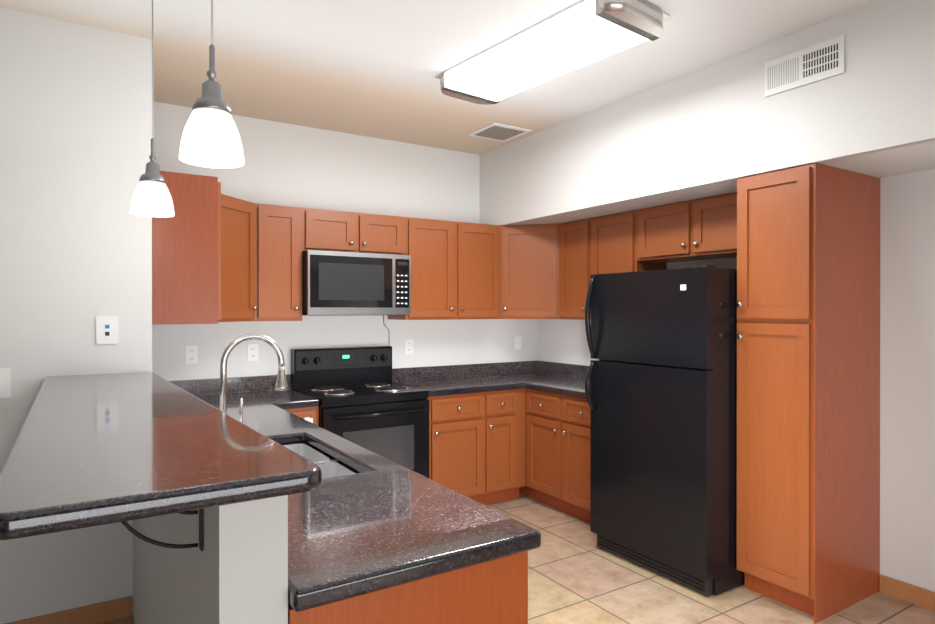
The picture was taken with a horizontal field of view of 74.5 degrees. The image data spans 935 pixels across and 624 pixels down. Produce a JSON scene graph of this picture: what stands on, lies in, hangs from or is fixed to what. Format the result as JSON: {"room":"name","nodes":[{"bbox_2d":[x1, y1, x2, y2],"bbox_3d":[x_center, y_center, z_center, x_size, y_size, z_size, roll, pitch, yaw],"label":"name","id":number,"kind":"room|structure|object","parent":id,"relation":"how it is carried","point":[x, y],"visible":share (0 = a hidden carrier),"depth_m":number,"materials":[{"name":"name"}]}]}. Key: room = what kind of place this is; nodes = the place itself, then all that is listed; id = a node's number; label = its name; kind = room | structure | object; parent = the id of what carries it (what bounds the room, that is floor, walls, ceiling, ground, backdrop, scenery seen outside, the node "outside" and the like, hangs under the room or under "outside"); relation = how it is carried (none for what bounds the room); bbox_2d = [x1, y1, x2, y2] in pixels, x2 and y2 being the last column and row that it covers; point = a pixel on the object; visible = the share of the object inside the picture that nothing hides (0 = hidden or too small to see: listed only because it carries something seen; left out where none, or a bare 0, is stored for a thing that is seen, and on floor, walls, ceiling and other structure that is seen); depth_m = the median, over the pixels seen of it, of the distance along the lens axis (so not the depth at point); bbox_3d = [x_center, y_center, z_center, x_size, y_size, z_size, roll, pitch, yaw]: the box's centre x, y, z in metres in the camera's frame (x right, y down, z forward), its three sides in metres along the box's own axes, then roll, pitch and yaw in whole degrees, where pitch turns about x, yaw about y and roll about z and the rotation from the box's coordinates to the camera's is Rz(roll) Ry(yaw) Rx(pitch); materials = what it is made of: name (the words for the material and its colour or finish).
{"room":"kitchen","nodes":[
{"label":"kitchen","id":0,"kind":"room"},
{"bbox_2d":[0,7,121,623],"bbox_3d":[-3.109,0.064,2.100,3.355,2.800,0.130,0,0,-32],"label":"wall","id":1,"kind":"structure","parent":0,"point":[60,202],"depth_m":2.81,"materials":[{"name":"white paint"}]},
{"bbox_2d":[0,368,9,397],"bbox_3d":[-2.057,0.313,2.688,0.090,0.130,0.008,0,0,-32],"label":"switch plate","id":2,"kind":"object","parent":1,"relation":"attached to","point":[4,382],"visible":1,"depth_m":2.70,"materials":[{"name":"white plastic"}]},
{"bbox_2d":[5,596,131,623],"bbox_3d":[-3.052,1.419,2.054,3.398,0.090,0.013,0,0,-32],"label":"baseboard","id":3,"kind":"structure","parent":1,"relation":"attached to","point":[101,612],"depth_m":2.87,"materials":[{"name":"brown wood"}]},
{"bbox_2d":[96,316,117,343],"bbox_3d":[-1.707,0.086,2.911,0.090,0.130,0.007,0,0,-32],"label":"phone jack","id":4,"kind":"object","parent":1,"relation":"attached to","point":[106,329],"visible":1,"depth_m":2.91,"materials":[{"name":"white plastic"}]},
{"bbox_2d":[121,33,151,613],"bbox_3d":[-1.873,0.061,3.403,0.130,2.800,1.000,0,0,-32],"label":"wall","id":5,"kind":"structure","parent":0,"point":[136,94],"depth_m":2.98,"materials":[{"name":"white paint"}]},
{"bbox_2d":[152,171,220,324],"bbox_3d":[-1.500,-0.319,3.271,0.353,0.760,0.377,0,0,-32],"label":"upper cabinet","id":6,"kind":"object","parent":5,"relation":"attached to","point":[186,263],"visible":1,"depth_m":3.10,"materials":[{"name":"brown wood"}]},
{"bbox_2d":[133,495,287,623],"bbox_3d":[-0.991,0.899,2.105,0.130,1.129,2.140,0,0,-32],"label":"wall","id":7,"kind":"structure","parent":0,"point":[235,571],"depth_m":1.23,"materials":[{"name":"white paint"}]},
{"bbox_2d":[0,372,321,539],"bbox_3d":[-1.088,0.314,1.970,0.522,0.041,2.258,0,0,-32],"label":"bar","id":8,"kind":"object","parent":7,"relation":"on","point":[90,450],"visible":1,"depth_m":1.22,"materials":[{"name":"stone"}]},
{"bbox_2d":[121,509,203,550],"bbox_3d":[-0.642,0.423,1.272,0.173,0.170,0.028,0,0,-32],"label":"bracket","id":9,"kind":"object","parent":7,"relation":"attached to","point":[152,541],"visible":0.4,"depth_m":1.29,"materials":[{"name":"black metal"}]},
{"bbox_2d":[152,102,537,380],"bbox_3d":[-0.738,0.058,4.796,3.450,2.800,0.130,0,0,-32],"label":"wall","id":10,"kind":"structure","parent":0,"point":[287,164],"depth_m":4.57,"materials":[{"name":"white paint"}]},
{"bbox_2d":[186,346,197,363],"bbox_3d":[-1.810,0.280,4.031,0.072,0.116,0.007,0,0,-32],"label":"electrical outlet","id":11,"kind":"object","parent":10,"relation":"attached to","point":[191,354],"visible":1,"depth_m":4.03,"materials":[{"name":"white plastic"}]},
{"bbox_2d":[169,374,290,394],"bbox_3d":[-1.656,0.494,4.119,0.941,0.101,0.022,0,0,-32],"label":"backsplash","id":12,"kind":"structure","parent":10,"relation":"attached to","point":[234,384],"depth_m":4.15,"materials":[{"name":"stone"}]},
{"bbox_2d":[218,194,257,321],"bbox_3d":[-1.641,-0.320,3.774,0.656,0.760,0.619,0,0,-32],"label":"upper cabinet","id":13,"kind":"object","parent":10,"relation":"attached to","point":[237,260],"visible":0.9,"depth_m":3.77,"materials":[{"name":"brown wood"}]},
{"bbox_2d":[247,344,257,360],"bbox_3d":[-1.481,0.279,4.241,0.072,0.116,0.007,0,0,-32],"label":"electrical outlet","id":14,"kind":"object","parent":10,"relation":"attached to","point":[252,352],"visible":1,"depth_m":4.24,"materials":[{"name":"white plastic"}]},
{"bbox_2d":[255,203,301,320],"bbox_3d":[-1.307,-0.321,4.144,0.310,0.760,0.353,0,0,-32],"label":"upper cabinet","id":15,"kind":"object","parent":10,"relation":"attached to","point":[278,262],"visible":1,"depth_m":4.02,"materials":[{"name":"brown wood"}]},
{"bbox_2d":[302,208,404,254],"bbox_3d":[-0.852,-0.556,4.433,0.770,0.290,0.353,0,0,-32],"label":"upper cabinet","id":16,"kind":"object","parent":10,"relation":"attached to","point":[332,230],"visible":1,"depth_m":4.29,"materials":[{"name":"brown wood"}]},
{"bbox_2d":[302,250,410,345],"bbox_3d":[-0.828,0.010,4.414,0.775,0.838,0.408,0,0,-32],"label":"microwave","id":17,"kind":"object","parent":16,"relation":"attached to","point":[343,283],"visible":0.94,"depth_m":4.21,"materials":[{"name":"silver metal"}]},
{"bbox_2d":[405,339,412,353],"bbox_3d":[-0.464,0.278,4.888,0.072,0.116,0.007,0,0,-32],"label":"electrical outlet","id":18,"kind":"object","parent":10,"relation":"attached to","point":[408,346],"visible":1,"depth_m":4.89,"materials":[{"name":"white plastic"}]},
{"bbox_2d":[388,217,499,319],"bbox_3d":[-0.166,-0.322,4.870,0.855,0.760,0.353,0,0,-32],"label":"upper cabinet","id":19,"kind":"object","parent":10,"relation":"attached to","point":[455,270],"visible":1,"depth_m":4.73,"materials":[{"name":"brown wood"}]},
{"bbox_2d":[392,360,536,381],"bbox_3d":[-0.005,0.492,5.170,1.445,0.101,0.021,0,0,-32],"label":"backsplash","id":20,"kind":"structure","parent":10,"relation":"attached to","point":[465,370],"depth_m":5.13,"materials":[{"name":"stone"}]},
{"bbox_2d":[515,336,520,349],"bbox_3d":[0.451,0.276,5.470,0.072,0.116,0.008,0,0,-32],"label":"switch plate","id":21,"kind":"object","parent":10,"relation":"attached to","point":[518,343],"visible":1,"depth_m":5.47,"materials":[{"name":"white plastic"}]},
{"bbox_2d":[500,224,558,318],"bbox_3d":[0.541,-0.323,5.148,0.649,0.760,0.643,0,0,-32],"label":"upper cabinet","id":22,"kind":"object","parent":10,"relation":"attached to","point":[529,271],"visible":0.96,"depth_m":4.93,"materials":[{"name":"brown wood"}]},
{"bbox_2d":[0,0,878,154],"bbox_3d":[-0.312,-1.358,0.837,6.980,0.050,7.260,0,0,-32],"label":"ceiling","id":23,"kind":"structure","parent":0,"point":[371,68],"depth_m":3.17,"materials":[{"name":"paint"}]},
{"bbox_2d":[130,0,173,216],"bbox_3d":[-1.234,-0.859,2.409,0.155,0.953,0.155,0,0,-32],"label":"pendant light","id":24,"kind":"object","parent":23,"relation":"hanging from","point":[152,197],"visible":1,"depth_m":2.37,"materials":[{"name":"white glass"}]},
{"bbox_2d":[179,0,243,167],"bbox_3d":[-0.653,-0.859,1.570,0.155,0.949,0.155,0,0,-32],"label":"pendant light","id":25,"kind":"object","parent":23,"relation":"hanging from","point":[210,137],"visible":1,"depth_m":1.53,"materials":[{"name":"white glass"}]},
{"bbox_2d":[468,122,530,141],"bbox_3d":[0.235,-1.334,4.577,0.340,0.012,0.340,0,0,-32],"label":"ceiling vent","id":26,"kind":"object","parent":23,"relation":"in","point":[498,132],"visible":1,"depth_m":4.55,"materials":[{"name":"white metal"}]},
{"bbox_2d":[435,0,669,104],"bbox_3d":[0.362,-1.292,3.119,0.404,0.090,1.269,0,0,-38],"label":"ceiling light","id":27,"kind":"object","parent":23,"relation":"attached to","point":[581,33],"visible":1,"depth_m":2.94,"materials":[{"name":"white plastic"}]},
{"bbox_2d":[97,493,934,623],"bbox_3d":[-0.312,1.492,0.844,6.980,0.050,7.260,0,0,-32],"label":"floor","id":28,"kind":"structure","parent":0,"point":[577,574],"depth_m":3.15,"materials":[{"name":"tile"}]},
{"bbox_2d":[284,406,318,425],"bbox_3d":[-1.223,1.026,4.019,0.321,0.868,0.658,0,0,-32],"label":"base cabinet","id":29,"kind":"object","parent":28,"relation":"on","point":[310,412],"visible":0.06,"depth_m":3.82,"materials":[{"name":"brown wood"}]},
{"bbox_2d":[258,389,318,407],"bbox_3d":[-1.209,0.568,4.034,0.281,0.045,0.647,0,0,-32],"label":"countertop","id":30,"kind":"structure","parent":29,"relation":"on","point":[299,400],"depth_m":3.88,"materials":[{"name":"stone"}]},
{"bbox_2d":[304,417,312,422],"bbox_3d":[-0.994,0.685,3.804,0.075,0.066,0.008,0,0,-32],"label":"cabinet knob","id":31,"kind":"object","parent":29,"relation":"attached to","point":[309,419],"visible":0.32,"depth_m":3.81,"materials":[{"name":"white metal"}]},
{"bbox_2d":[291,346,428,477],"bbox_3d":[-0.739,0.862,4.268,0.758,1.195,0.754,0,0,-32],"label":"range","id":32,"kind":"object","parent":28,"relation":"on","point":[365,401],"visible":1,"depth_m":4.15,"materials":[{"name":"black metal"}]},
{"bbox_2d":[288,551,527,623],"bbox_3d":[-0.286,1.031,1.702,0.622,0.868,0.718,0,0,-32],"label":"base cabinet","id":33,"kind":"object","parent":28,"relation":"on","point":[493,592],"depth_m":1.43,"materials":[{"name":"brown wood"}]},
{"bbox_2d":[194,391,540,611],"bbox_3d":[-0.942,0.571,2.707,0.687,0.045,3.173,0,0,-32],"label":"countertop","id":34,"kind":"structure","parent":33,"relation":"on","point":[377,522],"depth_m":1.59,"materials":[{"name":"stone"}]},
{"bbox_2d":[220,333,287,421],"bbox_3d":[-0.775,0.312,2.220,0.258,0.472,0.076,0,0,-32],"label":"faucet","id":35,"kind":"object","parent":34,"relation":"on","point":[281,384],"visible":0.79,"depth_m":2.19,"materials":[{"name":"silver metal"}]},
{"bbox_2d":[283,444,355,478],"bbox_3d":[-0.707,0.696,2.357,0.440,0.200,0.772,0,0,-32],"label":"sink","id":36,"kind":"object","parent":34,"relation":"in","point":[328,467],"depth_m":2.46,"materials":[{"name":"silver metal"}]},
{"bbox_2d":[427,389,524,504],"bbox_3d":[-0.070,1.024,4.753,0.868,0.868,0.658,0,0,-32],"label":"base cabinet","id":37,"kind":"object","parent":28,"relation":"on","point":[477,447],"visible":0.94,"depth_m":4.50,"materials":[{"name":"brown wood"}]},
{"bbox_2d":[523,389,590,521],"bbox_3d":[0.966,1.025,4.494,0.638,0.868,0.903,0,0,-32],"label":"base cabinet","id":38,"kind":"object","parent":28,"relation":"on","point":[557,447],"depth_m":4.40,"materials":[{"name":"brown wood"}]},
{"bbox_2d":[394,372,590,398],"bbox_3d":[0.428,0.567,4.539,1.496,0.045,1.554,0,0,-32],"label":"countertop","id":39,"kind":"structure","parent":38,"relation":"on","point":[571,386],"depth_m":4.67,"materials":[{"name":"stone"}]},
{"bbox_2d":[585,264,744,595],"bbox_3d":[1.297,0.603,3.645,0.895,1.690,0.830,0,0,-32],"label":"refrigerator","id":40,"kind":"object","parent":28,"relation":"on","point":[661,376],"visible":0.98,"depth_m":3.31,"materials":[{"name":"black metal"}]},
{"bbox_2d":[737,163,879,623],"bbox_3d":[1.764,0.381,3.203,0.678,2.160,0.406,0,0,-32],"label":"pantry cabinet","id":41,"kind":"object","parent":28,"relation":"on","point":[808,388],"visible":1,"depth_m":3.03,"materials":[{"name":"brown wood"}]},
{"bbox_2d":[479,0,934,225],"bbox_3d":[2.252,-1.018,2.471,0.640,0.637,7.000,0,0,-32],"label":"soffit","id":42,"kind":"structure","parent":0,"point":[720,128],"depth_m":3.22,"materials":[{"name":"white paint"}]},
{"bbox_2d":[765,34,844,96],"bbox_3d":[1.586,-1.158,2.909,0.009,0.170,0.375,0,0,-32],"label":"air vent","id":43,"kind":"object","parent":42,"relation":"in","point":[814,63],"visible":1,"depth_m":2.89,"materials":[{"name":"white metal"}]},
{"bbox_2d":[538,169,934,591],"bbox_3d":[2.577,0.063,2.680,0.130,2.800,7.000,0,0,-32],"label":"wall","id":44,"kind":"structure","parent":0,"point":[907,377],"depth_m":3.12,"materials":[{"name":"white paint"}]},
{"bbox_2d":[537,360,588,377],"bbox_3d":[1.050,0.492,4.934,0.021,0.101,1.553,0,0,-32],"label":"backsplash","id":45,"kind":"structure","parent":44,"relation":"attached to","point":[575,370],"depth_m":5.28,"materials":[{"name":"stone"}]},
{"bbox_2d":[559,218,590,319],"bbox_3d":[0.935,-0.322,4.805,0.353,0.760,0.360,0,0,-32],"label":"upper cabinet","id":46,"kind":"object","parent":44,"relation":"attached to","point":[574,258],"visible":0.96,"depth_m":4.73,"materials":[{"name":"brown wood"}]},
{"bbox_2d":[590,210,665,308],"bbox_3d":[1.150,-0.321,4.468,0.353,0.760,0.440,0,0,-32],"label":"upper cabinet","id":47,"kind":"object","parent":44,"relation":"attached to","point":[613,243],"visible":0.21,"depth_m":4.36,"materials":[{"name":"brown wood"}]},
{"bbox_2d":[637,192,736,262],"bbox_3d":[1.529,-0.525,3.872,0.353,0.350,0.972,0,0,-32],"label":"upper cabinet","id":48,"kind":"object","parent":44,"relation":"attached to","point":[705,228],"visible":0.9,"depth_m":3.85,"materials":[{"name":"brown wood"}]},
{"bbox_2d":[880,574,934,610],"bbox_3d":[3.276,1.420,1.451,0.013,0.090,4.170,0,0,-32],"label":"baseboard","id":49,"kind":"structure","parent":44,"relation":"attached to","point":[910,593],"depth_m":3.10,"materials":[{"name":"brown wood"}]}
]}

